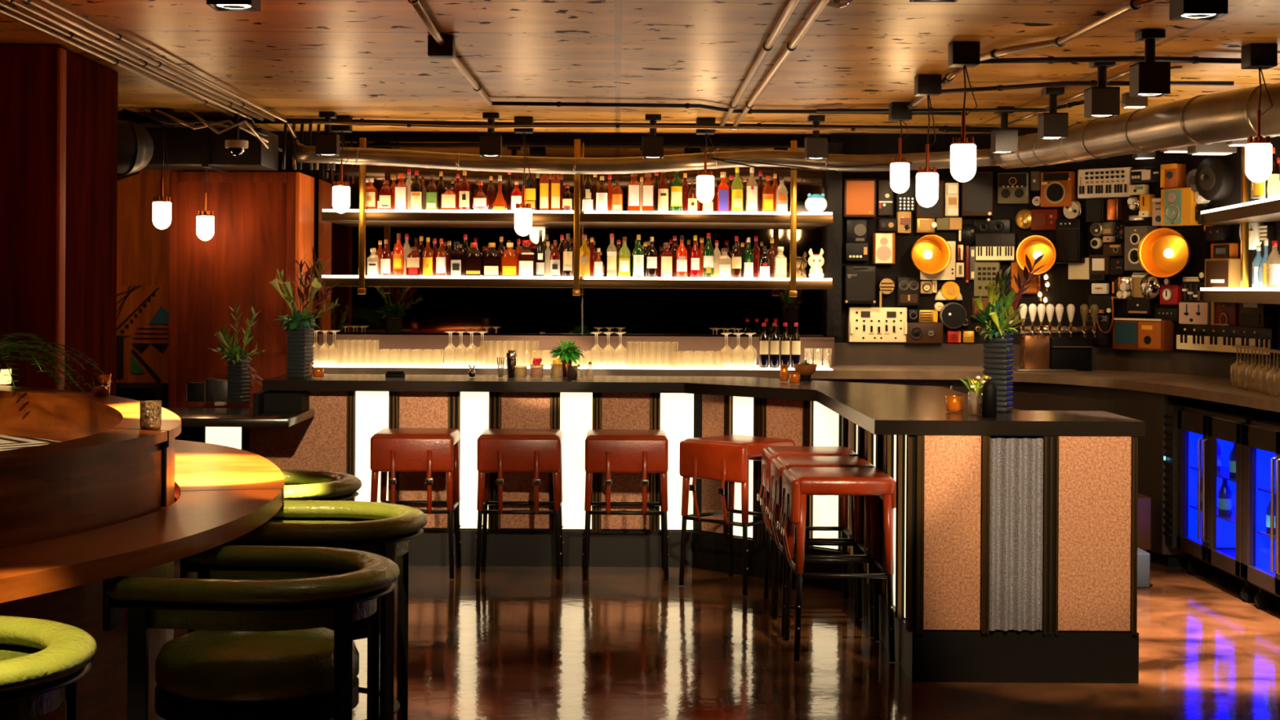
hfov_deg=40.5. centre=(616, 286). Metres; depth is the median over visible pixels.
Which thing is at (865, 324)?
mixer
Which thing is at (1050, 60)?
conduit
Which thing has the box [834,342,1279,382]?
backsplash
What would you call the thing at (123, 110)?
conduit
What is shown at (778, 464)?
bar stool
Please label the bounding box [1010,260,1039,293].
wood panel
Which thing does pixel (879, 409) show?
countertop
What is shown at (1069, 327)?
faucet
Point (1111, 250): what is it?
camera
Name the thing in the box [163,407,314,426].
table
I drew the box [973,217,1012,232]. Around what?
module
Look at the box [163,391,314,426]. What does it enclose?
ledge
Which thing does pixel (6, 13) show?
conduit
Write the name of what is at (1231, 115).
ventilation duct
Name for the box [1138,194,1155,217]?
handset
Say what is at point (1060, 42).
conduit
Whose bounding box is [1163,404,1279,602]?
cooler
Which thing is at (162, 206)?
pendant lamp
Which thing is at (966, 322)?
hook
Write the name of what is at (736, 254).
bottle
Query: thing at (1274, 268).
bottle
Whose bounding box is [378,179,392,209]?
bottle
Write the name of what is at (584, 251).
bottle
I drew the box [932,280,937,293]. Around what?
metronome
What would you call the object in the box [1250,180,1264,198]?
bottle
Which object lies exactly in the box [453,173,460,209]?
bottle
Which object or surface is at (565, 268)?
print
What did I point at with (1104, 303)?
amplifier
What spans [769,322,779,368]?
bottle
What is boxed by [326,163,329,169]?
pipe
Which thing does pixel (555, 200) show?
print
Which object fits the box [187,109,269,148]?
conduit
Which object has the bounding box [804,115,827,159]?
spotlight
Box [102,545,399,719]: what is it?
armchair
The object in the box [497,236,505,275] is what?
bottle
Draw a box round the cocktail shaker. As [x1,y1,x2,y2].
[506,350,516,377]
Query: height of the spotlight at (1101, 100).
0.270 m
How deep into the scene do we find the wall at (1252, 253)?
10.49 m
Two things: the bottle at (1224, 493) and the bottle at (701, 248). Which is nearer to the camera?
the bottle at (1224, 493)
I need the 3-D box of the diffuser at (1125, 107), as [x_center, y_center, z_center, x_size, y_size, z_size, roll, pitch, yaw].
[2.630,-0.910,8.800,0.092,0.005,0.058,0,0,0]
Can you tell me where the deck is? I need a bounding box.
[1088,274,1108,281]
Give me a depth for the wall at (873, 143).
12.20 m
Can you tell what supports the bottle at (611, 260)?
on the shelf at (330, 280)
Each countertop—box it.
[262,373,1145,436]
[312,362,1279,412]
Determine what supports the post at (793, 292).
on the shelf at (330, 280)
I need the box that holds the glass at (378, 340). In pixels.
[372,339,379,364]
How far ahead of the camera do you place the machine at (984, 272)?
12.10 m
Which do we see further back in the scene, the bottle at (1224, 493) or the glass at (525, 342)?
the glass at (525, 342)
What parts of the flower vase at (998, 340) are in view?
lily flower, leafy stem, leafy stem, lily stem, lily flower, lily flower, leafy stem, leafy stem, leafy stem, lily stem, leafy stem, leafy stem, leafy stem, leafy stem, leafy stem, leafy stem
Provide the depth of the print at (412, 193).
11.60 m
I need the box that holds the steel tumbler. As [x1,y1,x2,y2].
[566,365,577,380]
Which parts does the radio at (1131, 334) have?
dial glass, knob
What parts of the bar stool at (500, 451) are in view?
leg, leg, seat, leg, leg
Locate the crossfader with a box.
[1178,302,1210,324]
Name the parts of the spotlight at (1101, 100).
plate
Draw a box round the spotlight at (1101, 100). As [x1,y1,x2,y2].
[1084,62,1119,117]
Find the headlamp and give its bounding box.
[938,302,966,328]
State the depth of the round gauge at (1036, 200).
11.95 m
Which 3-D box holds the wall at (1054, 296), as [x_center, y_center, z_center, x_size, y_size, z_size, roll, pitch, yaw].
[2.998,0.278,11.951,0.173,2.700,0.030,0,0,38]
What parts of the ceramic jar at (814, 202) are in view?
lid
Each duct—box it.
[117,120,153,174]
[141,124,278,173]
[296,146,998,174]
[993,82,1279,168]
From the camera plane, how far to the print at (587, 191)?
11.63 m
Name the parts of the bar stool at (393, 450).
seat, leg, leg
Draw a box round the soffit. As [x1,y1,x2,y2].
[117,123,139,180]
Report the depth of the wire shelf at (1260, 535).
8.80 m
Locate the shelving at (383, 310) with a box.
[317,141,829,342]
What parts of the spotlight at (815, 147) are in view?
plate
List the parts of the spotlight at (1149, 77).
plate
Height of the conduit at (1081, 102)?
0.028 m
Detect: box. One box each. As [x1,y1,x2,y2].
[186,382,204,401]
[204,377,215,401]
[213,379,228,401]
[427,35,455,58]
[1154,307,1178,321]
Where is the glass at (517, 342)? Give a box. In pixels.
[517,342,524,365]
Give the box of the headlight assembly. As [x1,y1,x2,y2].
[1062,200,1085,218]
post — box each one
[357,137,366,293]
[572,139,580,295]
[788,140,797,297]
[1240,146,1248,291]
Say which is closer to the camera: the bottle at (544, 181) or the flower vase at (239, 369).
the flower vase at (239, 369)
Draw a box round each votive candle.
[0,365,12,384]
[93,373,111,396]
[139,400,161,429]
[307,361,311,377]
[313,368,324,377]
[780,364,787,381]
[789,372,799,383]
[945,395,964,411]
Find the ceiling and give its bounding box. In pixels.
[0,0,1279,134]
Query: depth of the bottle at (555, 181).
11.62 m
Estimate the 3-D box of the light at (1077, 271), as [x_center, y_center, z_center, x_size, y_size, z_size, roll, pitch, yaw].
[3.148,-0.122,11.771,0.164,0.150,0.044,0,0,43]
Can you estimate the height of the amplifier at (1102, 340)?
0.215 m
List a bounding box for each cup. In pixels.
[467,368,475,377]
[561,358,572,377]
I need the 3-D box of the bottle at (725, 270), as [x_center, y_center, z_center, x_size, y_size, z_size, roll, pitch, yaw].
[0.725,-0.160,11.648,0.084,0.199,0.088,0,0,0]
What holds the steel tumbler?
on the countertop at (879, 409)
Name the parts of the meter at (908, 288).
plate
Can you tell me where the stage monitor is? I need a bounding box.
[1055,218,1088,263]
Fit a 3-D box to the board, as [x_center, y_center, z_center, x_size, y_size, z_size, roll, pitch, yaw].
[3.455,-0.006,11.411,0.044,0.171,0.147,0,0,-35]
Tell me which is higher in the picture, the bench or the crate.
the bench
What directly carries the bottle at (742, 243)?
on the shelf at (330, 280)
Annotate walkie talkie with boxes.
[1030,171,1041,191]
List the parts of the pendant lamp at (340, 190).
stem, lamp shade, cord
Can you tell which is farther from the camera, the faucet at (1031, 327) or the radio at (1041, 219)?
the radio at (1041, 219)
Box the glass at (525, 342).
[524,342,532,365]
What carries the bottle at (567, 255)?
on the shelf at (330, 280)
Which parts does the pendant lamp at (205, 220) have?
stem, lamp shade, cord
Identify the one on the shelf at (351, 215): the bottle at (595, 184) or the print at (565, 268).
the bottle at (595, 184)
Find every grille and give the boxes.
[920,219,930,230]
[974,300,993,313]
[1033,213,1045,226]
[1044,181,1066,204]
[1164,404,1182,547]
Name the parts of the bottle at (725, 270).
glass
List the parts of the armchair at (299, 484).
leg, seat frame, arm rail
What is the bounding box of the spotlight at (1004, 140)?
[991,106,1017,153]
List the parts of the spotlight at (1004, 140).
plate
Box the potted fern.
[0,333,112,392]
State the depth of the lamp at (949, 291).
12.09 m
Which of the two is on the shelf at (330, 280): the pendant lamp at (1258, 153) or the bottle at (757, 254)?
the bottle at (757, 254)
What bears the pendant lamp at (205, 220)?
hanging from the ceiling
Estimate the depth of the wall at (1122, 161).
11.57 m
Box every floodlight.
[1121,92,1147,108]
[1132,151,1155,159]
[1160,146,1187,152]
[1187,141,1236,155]
[1226,138,1253,146]
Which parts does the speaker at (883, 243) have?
plate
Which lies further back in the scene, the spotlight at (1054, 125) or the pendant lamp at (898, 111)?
the pendant lamp at (898, 111)
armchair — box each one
[0,615,97,719]
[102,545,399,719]
[174,469,362,633]
[221,500,427,719]
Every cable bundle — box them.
[312,121,938,131]
[711,157,911,171]
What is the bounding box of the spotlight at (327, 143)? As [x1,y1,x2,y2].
[315,111,340,155]
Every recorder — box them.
[876,179,893,215]
[997,172,1029,204]
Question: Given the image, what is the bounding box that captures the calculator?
[1102,222,1115,235]
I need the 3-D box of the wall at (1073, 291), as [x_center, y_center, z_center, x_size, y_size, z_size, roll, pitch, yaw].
[3.130,0.279,11.839,0.170,2.700,0.030,0,0,43]
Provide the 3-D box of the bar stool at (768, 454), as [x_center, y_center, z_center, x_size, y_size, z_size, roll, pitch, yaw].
[0.959,1.216,8.720,0.487,0.790,0.474,0,0,0]
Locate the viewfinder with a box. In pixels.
[1102,235,1115,242]
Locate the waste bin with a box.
[1137,547,1150,587]
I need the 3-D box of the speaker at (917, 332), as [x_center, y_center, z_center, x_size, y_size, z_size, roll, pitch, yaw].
[2.154,0.324,12.145,0.254,0.146,0.110,0,0,0]
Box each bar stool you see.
[370,427,461,578]
[475,428,564,579]
[582,429,669,580]
[679,434,795,595]
[757,445,858,615]
[765,455,875,637]
[777,466,896,662]
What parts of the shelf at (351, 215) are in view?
lit panel, lit panel, lit panel, lit panel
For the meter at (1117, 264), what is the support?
attached to the wall at (1122, 161)
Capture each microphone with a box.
[876,277,895,307]
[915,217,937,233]
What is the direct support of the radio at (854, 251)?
attached to the wall at (873, 143)
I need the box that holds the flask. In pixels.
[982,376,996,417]
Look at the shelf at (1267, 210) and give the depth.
9.83 m
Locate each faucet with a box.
[1019,325,1025,336]
[1029,325,1034,337]
[1038,325,1043,337]
[1046,325,1051,337]
[1056,325,1061,337]
[1067,325,1072,337]
[1080,325,1085,337]
[1090,325,1096,337]
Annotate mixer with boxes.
[848,306,906,342]
[1181,281,1204,302]
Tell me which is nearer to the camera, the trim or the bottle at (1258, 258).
the trim
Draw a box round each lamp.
[150,107,174,229]
[194,115,217,240]
[331,115,352,213]
[514,116,533,235]
[695,117,715,203]
[888,102,911,193]
[911,234,951,273]
[914,74,942,207]
[934,281,962,300]
[947,41,980,182]
[1015,235,1056,274]
[1137,227,1191,277]
[1139,273,1165,299]
[1240,43,1277,182]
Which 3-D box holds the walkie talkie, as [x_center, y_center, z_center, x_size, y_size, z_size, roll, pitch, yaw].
[2.897,-0.729,11.975,0.070,0.134,0.055,0,0,31]
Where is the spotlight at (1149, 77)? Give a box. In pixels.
[1129,29,1170,97]
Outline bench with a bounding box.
[115,382,168,407]
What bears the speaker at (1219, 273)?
on the shelf at (1272, 295)
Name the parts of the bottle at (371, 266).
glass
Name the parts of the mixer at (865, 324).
handle, handle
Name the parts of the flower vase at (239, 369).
leafy stem, lily flower, leafy stem, leafy stem, leafy stem, leafy stem, leafy stem, leafy stem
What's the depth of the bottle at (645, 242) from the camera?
11.74 m
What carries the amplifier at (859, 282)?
attached to the wall at (873, 143)
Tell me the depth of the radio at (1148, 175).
11.35 m
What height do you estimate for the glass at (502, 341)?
0.165 m
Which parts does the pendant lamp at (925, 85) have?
stem, lamp shade, cord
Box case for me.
[1111,278,1118,293]
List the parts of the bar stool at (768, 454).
leg, leg, seat, leg, leg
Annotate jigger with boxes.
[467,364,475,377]
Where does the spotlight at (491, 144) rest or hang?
in the ceiling
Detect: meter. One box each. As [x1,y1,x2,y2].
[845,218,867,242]
[896,276,919,306]
[907,309,919,321]
[1088,254,1112,274]
[1110,257,1126,275]
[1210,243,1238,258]
[1239,302,1274,328]
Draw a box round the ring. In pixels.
[1090,237,1102,248]
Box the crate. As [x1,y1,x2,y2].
[1137,493,1151,551]
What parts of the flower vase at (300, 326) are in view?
lily flower, leafy stem, leafy stem, lily flower, lily stem, lily stem, leafy stem, leafy stem, lily stem, leafy stem, lily flower, leafy stem, leafy stem, leafy stem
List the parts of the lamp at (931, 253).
bulb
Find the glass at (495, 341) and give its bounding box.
[488,341,495,364]
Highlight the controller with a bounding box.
[1077,167,1133,199]
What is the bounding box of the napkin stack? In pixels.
[214,401,226,405]
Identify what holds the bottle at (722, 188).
on the shelf at (351, 215)
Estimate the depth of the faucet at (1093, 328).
11.42 m
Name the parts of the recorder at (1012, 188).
panel, rail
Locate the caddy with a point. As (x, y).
(394, 374)
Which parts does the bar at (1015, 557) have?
light panel, copper panel, light panel, copper panel, light panel, copper panel, light panel, copper panel, kick plate, light panel, copper panel, light panel, copper panel, light panel, copper panel, light panel, copper panel, light panel, copper panel, light panel, light panel, copper panel, ribbed panel, copper panel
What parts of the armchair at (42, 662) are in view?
backrest, leg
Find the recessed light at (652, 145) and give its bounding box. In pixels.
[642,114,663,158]
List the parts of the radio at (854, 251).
flash arm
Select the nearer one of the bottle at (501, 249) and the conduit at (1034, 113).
the conduit at (1034, 113)
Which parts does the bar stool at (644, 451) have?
leg, leg, seat, leg, leg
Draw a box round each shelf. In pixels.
[320,275,832,289]
[321,208,833,226]
[1189,505,1235,524]
[1190,466,1235,482]
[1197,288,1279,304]
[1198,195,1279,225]
[1257,488,1275,495]
[1257,531,1275,539]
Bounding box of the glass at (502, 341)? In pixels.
[495,341,502,365]
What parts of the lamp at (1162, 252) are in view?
bulb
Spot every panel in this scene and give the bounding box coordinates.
[115,285,168,382]
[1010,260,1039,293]
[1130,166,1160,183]
[1151,197,1160,226]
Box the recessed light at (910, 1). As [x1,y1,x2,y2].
[909,0,958,2]
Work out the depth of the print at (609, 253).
11.62 m
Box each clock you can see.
[920,280,932,293]
[1160,278,1182,304]
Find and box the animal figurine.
[799,248,824,278]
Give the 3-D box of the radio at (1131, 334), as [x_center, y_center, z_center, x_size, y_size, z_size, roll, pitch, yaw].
[3.446,0.312,11.342,0.133,0.207,0.444,0,0,-30]
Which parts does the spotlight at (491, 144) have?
plate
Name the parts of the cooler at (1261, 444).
handle, handle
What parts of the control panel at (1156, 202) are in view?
knob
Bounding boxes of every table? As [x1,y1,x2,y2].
[0,385,284,719]
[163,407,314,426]
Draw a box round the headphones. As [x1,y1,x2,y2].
[957,223,977,244]
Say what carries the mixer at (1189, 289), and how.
attached to the wall at (1197, 234)
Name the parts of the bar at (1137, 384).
door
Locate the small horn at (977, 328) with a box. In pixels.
[974,325,981,331]
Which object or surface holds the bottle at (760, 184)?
on the shelf at (351, 215)
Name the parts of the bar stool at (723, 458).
leg, leg, seat, leg, leg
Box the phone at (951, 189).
[943,182,958,216]
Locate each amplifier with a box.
[842,265,875,303]
[877,217,897,231]
[972,297,999,318]
[1081,314,1118,347]
[1088,295,1115,314]
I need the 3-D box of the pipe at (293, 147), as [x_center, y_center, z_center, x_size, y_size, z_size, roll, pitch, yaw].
[-2.135,-0.939,11.458,0.033,0.336,0.104,0,0,-14]
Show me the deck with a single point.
(1092, 277)
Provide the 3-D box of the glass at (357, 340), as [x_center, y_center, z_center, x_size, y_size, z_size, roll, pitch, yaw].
[-1.707,0.438,11.580,0.046,0.165,0.045,0,0,0]
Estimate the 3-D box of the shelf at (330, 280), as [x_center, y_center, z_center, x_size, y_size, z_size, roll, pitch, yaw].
[-0.265,-0.029,11.850,3.410,0.075,0.600,0,0,0]
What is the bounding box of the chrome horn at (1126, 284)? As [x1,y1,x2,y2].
[1116,276,1133,299]
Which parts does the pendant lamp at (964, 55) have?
lamp shade, stem, cord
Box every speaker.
[872,232,895,263]
[895,173,915,212]
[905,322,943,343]
[1124,226,1158,271]
[1160,187,1200,226]
[1195,155,1235,200]
[1204,257,1240,288]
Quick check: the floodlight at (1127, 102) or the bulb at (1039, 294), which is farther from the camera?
the bulb at (1039, 294)
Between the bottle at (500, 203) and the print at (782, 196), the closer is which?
the print at (782, 196)
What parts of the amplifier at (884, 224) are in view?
knob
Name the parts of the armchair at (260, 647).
leg, leg, arm rail, seat frame, seat, backrest, leg, leg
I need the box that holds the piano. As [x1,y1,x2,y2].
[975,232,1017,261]
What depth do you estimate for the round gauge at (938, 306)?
12.15 m
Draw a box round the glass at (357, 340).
[357,340,364,364]
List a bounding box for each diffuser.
[1124,106,1145,108]
[1135,157,1154,159]
[1164,151,1187,152]
[1191,152,1231,155]
[1228,144,1245,146]
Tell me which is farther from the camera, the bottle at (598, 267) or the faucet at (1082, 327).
the bottle at (598, 267)
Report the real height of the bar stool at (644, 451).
0.790 m
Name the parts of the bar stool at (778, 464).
leg, leg, seat, leg, leg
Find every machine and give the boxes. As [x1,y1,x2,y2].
[973,260,1000,297]
[1127,297,1155,315]
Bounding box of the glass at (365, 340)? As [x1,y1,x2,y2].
[364,340,372,364]
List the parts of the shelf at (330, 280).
lit panel, lit panel, lit panel, lit panel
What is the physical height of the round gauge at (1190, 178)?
0.144 m
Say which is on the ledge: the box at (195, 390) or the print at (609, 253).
the box at (195, 390)
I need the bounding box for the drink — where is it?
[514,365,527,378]
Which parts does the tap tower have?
tap handle, tap handle, tap handle, tap handle, tap handle, tap handle, tap handle, tap handle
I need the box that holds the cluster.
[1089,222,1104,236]
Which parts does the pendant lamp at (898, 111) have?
lamp shade, stem, cord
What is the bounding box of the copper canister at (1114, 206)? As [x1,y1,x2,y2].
[1106,199,1122,220]
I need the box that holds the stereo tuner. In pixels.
[935,217,962,230]
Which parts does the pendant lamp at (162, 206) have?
stem, lamp shade, cord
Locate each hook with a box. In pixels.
[963,318,968,325]
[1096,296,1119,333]
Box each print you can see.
[366,195,370,200]
[394,258,401,266]
[408,267,417,274]
[411,192,420,195]
[426,203,435,208]
[452,263,459,270]
[462,194,466,199]
[524,200,534,208]
[537,253,542,259]
[540,196,547,208]
[551,196,559,208]
[551,263,557,269]
[563,266,571,270]
[582,256,586,264]
[585,189,590,198]
[607,251,616,256]
[613,204,621,209]
[620,260,628,271]
[671,191,681,204]
[678,256,685,259]
[706,267,711,272]
[733,198,742,207]
[764,199,773,208]
[778,262,783,270]
[779,193,785,200]
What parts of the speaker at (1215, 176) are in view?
glass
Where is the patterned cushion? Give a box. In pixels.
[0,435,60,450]
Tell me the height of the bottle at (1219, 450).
0.200 m
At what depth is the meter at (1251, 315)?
10.28 m
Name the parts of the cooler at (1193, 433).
door, handle, handle, door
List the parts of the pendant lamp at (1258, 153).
lamp shade, stem, cord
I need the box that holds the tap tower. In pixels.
[1011,303,1098,372]
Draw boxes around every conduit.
[0,0,282,151]
[0,7,239,118]
[3,0,263,120]
[20,0,275,121]
[39,0,305,146]
[117,117,1037,133]
[121,108,268,136]
[154,109,268,142]
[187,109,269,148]
[407,0,492,106]
[492,101,967,115]
[720,0,799,126]
[733,0,829,126]
[816,100,1084,112]
[906,67,963,110]
[941,80,1234,93]
[979,0,1154,61]
[979,55,1240,63]
[998,111,1041,128]
[1044,85,1097,110]
[1106,70,1129,82]
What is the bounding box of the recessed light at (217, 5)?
[206,0,261,11]
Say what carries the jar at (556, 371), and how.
on the countertop at (879, 409)
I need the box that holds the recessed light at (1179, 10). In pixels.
[1168,0,1228,20]
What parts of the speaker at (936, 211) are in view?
panel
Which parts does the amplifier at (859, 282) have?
handle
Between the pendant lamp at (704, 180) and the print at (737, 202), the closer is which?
the pendant lamp at (704, 180)
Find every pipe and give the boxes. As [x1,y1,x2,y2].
[281,124,287,169]
[291,124,296,169]
[298,124,303,169]
[307,124,313,169]
[315,124,320,169]
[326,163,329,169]
[332,132,336,169]
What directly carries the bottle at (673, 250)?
on the shelf at (330, 280)
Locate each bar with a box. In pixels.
[173,391,1138,683]
[312,333,1279,568]
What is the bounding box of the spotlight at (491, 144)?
[479,112,502,156]
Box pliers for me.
[1128,215,1146,221]
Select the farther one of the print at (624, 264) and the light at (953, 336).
the light at (953, 336)
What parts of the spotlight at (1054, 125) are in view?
plate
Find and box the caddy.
[385,370,404,377]
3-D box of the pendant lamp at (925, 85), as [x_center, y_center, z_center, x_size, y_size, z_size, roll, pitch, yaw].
[1.591,-0.743,8.870,0.120,0.674,0.120,0,0,0]
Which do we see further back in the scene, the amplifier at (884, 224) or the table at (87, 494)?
the amplifier at (884, 224)
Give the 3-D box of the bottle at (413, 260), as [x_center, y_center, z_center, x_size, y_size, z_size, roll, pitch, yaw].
[-1.363,-0.171,11.647,0.093,0.196,0.099,0,0,0]
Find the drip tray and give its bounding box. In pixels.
[1011,367,1076,372]
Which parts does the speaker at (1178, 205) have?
green plate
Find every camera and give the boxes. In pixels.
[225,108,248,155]
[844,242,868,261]
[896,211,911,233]
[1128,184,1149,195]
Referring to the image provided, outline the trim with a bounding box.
[54,47,66,390]
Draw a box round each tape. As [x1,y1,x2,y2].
[955,262,964,277]
[957,244,964,260]
[1091,283,1109,293]
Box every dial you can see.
[1114,222,1131,240]
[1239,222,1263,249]
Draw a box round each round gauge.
[933,302,943,311]
[1032,196,1040,205]
[1185,168,1197,191]
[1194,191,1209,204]
[1197,267,1204,282]
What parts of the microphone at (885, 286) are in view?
stem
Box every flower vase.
[209,303,265,403]
[268,245,340,377]
[970,253,1044,412]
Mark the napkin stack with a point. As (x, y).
(217, 403)
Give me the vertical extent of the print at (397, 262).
0.057 m
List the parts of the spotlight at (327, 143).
plate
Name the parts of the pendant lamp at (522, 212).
stem, lamp shade, cord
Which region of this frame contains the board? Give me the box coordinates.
[1131,272,1148,297]
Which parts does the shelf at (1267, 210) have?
lit panel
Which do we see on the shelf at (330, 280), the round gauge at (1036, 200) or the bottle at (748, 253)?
the bottle at (748, 253)
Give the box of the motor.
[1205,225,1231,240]
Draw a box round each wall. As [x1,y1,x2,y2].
[0,44,118,395]
[116,169,182,285]
[168,171,315,408]
[182,131,959,363]
[824,142,842,336]
[829,133,928,342]
[958,133,988,343]
[987,133,1014,344]
[1013,133,1039,344]
[1038,163,1063,337]
[1062,160,1086,337]
[1085,157,1108,315]
[1107,154,1129,318]
[1128,154,1150,318]
[1149,150,1169,319]
[1168,152,1188,323]
[1187,154,1206,375]
[1204,155,1222,377]
[1222,152,1236,377]
[1235,146,1249,379]
[1248,179,1262,381]
[1262,136,1276,382]
[1275,136,1279,356]
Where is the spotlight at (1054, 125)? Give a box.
[1037,87,1068,139]
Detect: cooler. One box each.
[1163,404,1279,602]
[1242,419,1279,609]
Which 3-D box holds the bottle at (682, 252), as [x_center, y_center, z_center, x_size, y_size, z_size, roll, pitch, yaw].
[0.438,-0.204,11.647,0.076,0.283,0.081,0,0,0]
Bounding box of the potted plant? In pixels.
[548,337,585,377]
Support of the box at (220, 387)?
on the ledge
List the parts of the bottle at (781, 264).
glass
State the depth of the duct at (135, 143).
10.43 m
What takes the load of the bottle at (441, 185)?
on the shelf at (351, 215)
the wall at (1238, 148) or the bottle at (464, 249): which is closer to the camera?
the wall at (1238, 148)
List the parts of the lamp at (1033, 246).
bulb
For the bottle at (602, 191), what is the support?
on the shelf at (351, 215)
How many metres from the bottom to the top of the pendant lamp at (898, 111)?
0.531 m
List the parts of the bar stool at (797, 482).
leg, leg, seat, leg, leg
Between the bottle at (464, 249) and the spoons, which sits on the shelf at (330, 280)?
the bottle at (464, 249)
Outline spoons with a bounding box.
[497,357,504,377]
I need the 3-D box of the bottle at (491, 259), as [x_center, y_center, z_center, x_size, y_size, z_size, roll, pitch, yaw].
[-0.840,-0.183,11.672,0.106,0.226,0.110,0,0,0]
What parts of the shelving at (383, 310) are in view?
pane, pane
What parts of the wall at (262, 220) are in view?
panel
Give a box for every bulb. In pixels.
[1038,292,1041,301]
[1043,297,1047,306]
[1044,275,1048,284]
[1045,282,1048,291]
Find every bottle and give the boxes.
[365,177,377,210]
[367,248,379,275]
[375,240,382,275]
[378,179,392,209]
[380,239,391,275]
[390,175,395,209]
[392,233,404,275]
[394,173,408,209]
[405,246,421,275]
[410,170,422,209]
[417,235,424,275]
[422,237,433,275]
[426,174,437,209]
[431,238,437,275]
[435,238,446,275]
[436,171,445,209]
[440,185,457,209]
[445,240,452,275]
[450,241,462,275]
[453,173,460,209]
[458,170,470,209]
[461,234,469,275]
[465,242,482,275]
[471,181,488,209]
[483,242,500,275]
[486,176,495,209]
[492,175,506,210]
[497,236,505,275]
[502,242,517,275]
[504,172,513,210]
[511,181,521,210]
[515,239,521,275]
[518,240,534,276]
[524,173,536,210]
[535,230,545,276]
[539,173,549,210]
[549,240,560,276]
[551,173,560,210]
[558,235,564,276]
[561,184,572,210]
[562,233,573,276]
[579,234,590,276]
[582,174,593,211]
[589,237,596,276]
[592,174,598,210]
[592,248,604,276]
[595,175,608,210]
[606,174,613,210]
[606,233,617,275]
[611,178,622,210]
[613,239,620,276]
[618,236,630,276]
[627,173,639,211]
[632,234,644,276]
[641,173,653,211]
[644,241,647,276]
[645,236,657,277]
[653,172,658,211]
[657,172,668,211]
[660,242,672,277]
[670,171,682,211]
[670,235,677,277]
[675,235,687,277]
[682,173,689,211]
[687,179,697,211]
[690,235,699,277]
[699,237,703,277]
[702,198,713,211]
[702,232,714,277]
[715,240,721,264]
[717,172,728,211]
[717,248,731,277]
[728,175,733,211]
[731,167,742,211]
[731,235,742,277]
[741,242,744,277]
[742,177,749,211]
[743,237,753,277]
[746,167,757,209]
[752,235,760,277]
[755,171,764,211]
[759,245,769,277]
[759,322,768,368]
[761,175,773,212]
[767,238,776,277]
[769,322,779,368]
[771,173,779,212]
[774,246,786,277]
[775,175,787,212]
[780,322,790,368]
[791,322,800,368]
[1196,471,1202,506]
[1217,440,1221,471]
[1217,478,1231,515]
[1229,443,1235,478]
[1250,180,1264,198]
[1252,245,1264,288]
[1257,238,1274,288]
[1258,181,1265,199]
[1265,146,1279,198]
[1266,240,1279,284]
[1266,494,1275,533]
[1276,157,1279,195]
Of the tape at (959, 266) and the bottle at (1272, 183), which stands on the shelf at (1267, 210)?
the bottle at (1272, 183)
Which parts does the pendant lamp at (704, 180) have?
stem, lamp shade, cord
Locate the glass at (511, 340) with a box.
[510,340,517,365]
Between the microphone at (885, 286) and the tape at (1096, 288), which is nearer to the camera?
the tape at (1096, 288)
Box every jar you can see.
[529,358,543,378]
[551,357,562,378]
[804,193,826,212]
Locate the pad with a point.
(1266, 231)
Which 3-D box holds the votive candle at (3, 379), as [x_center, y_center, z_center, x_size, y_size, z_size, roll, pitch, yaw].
[-2.715,0.391,7.665,0.062,0.078,0.062,0,0,0]
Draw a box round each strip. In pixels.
[965,244,968,283]
[969,246,975,279]
[1182,276,1199,281]
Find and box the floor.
[173,561,1279,719]
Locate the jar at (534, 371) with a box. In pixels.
[529,358,543,378]
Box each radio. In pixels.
[918,309,937,322]
[1031,208,1061,230]
[1040,171,1076,207]
[1112,317,1176,351]
[1210,302,1239,325]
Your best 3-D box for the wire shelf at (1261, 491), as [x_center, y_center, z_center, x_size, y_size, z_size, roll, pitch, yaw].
[3.464,1.027,8.330,0.420,0.008,0.960,0,0,0]
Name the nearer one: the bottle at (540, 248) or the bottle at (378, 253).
the bottle at (540, 248)
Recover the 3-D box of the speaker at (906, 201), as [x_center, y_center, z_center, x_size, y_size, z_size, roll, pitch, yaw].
[2.032,-0.657,12.174,0.141,0.263,0.051,0,0,0]
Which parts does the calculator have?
key plate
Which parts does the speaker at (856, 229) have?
plate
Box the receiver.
[920,240,955,279]
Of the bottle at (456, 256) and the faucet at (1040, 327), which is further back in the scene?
the bottle at (456, 256)
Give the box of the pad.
[1258,224,1275,242]
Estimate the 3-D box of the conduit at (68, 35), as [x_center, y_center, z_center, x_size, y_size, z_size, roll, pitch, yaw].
[-2.299,-0.998,7.317,0.118,0.188,8.635,0,0,0]
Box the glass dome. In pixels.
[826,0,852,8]
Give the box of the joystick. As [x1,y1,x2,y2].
[1127,196,1139,210]
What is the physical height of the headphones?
0.147 m
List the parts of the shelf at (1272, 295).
lit panel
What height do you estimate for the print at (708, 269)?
0.036 m
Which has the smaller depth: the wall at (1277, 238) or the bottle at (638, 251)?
the wall at (1277, 238)
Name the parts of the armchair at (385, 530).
arm rail, backrest, seat frame, seat, leg, leg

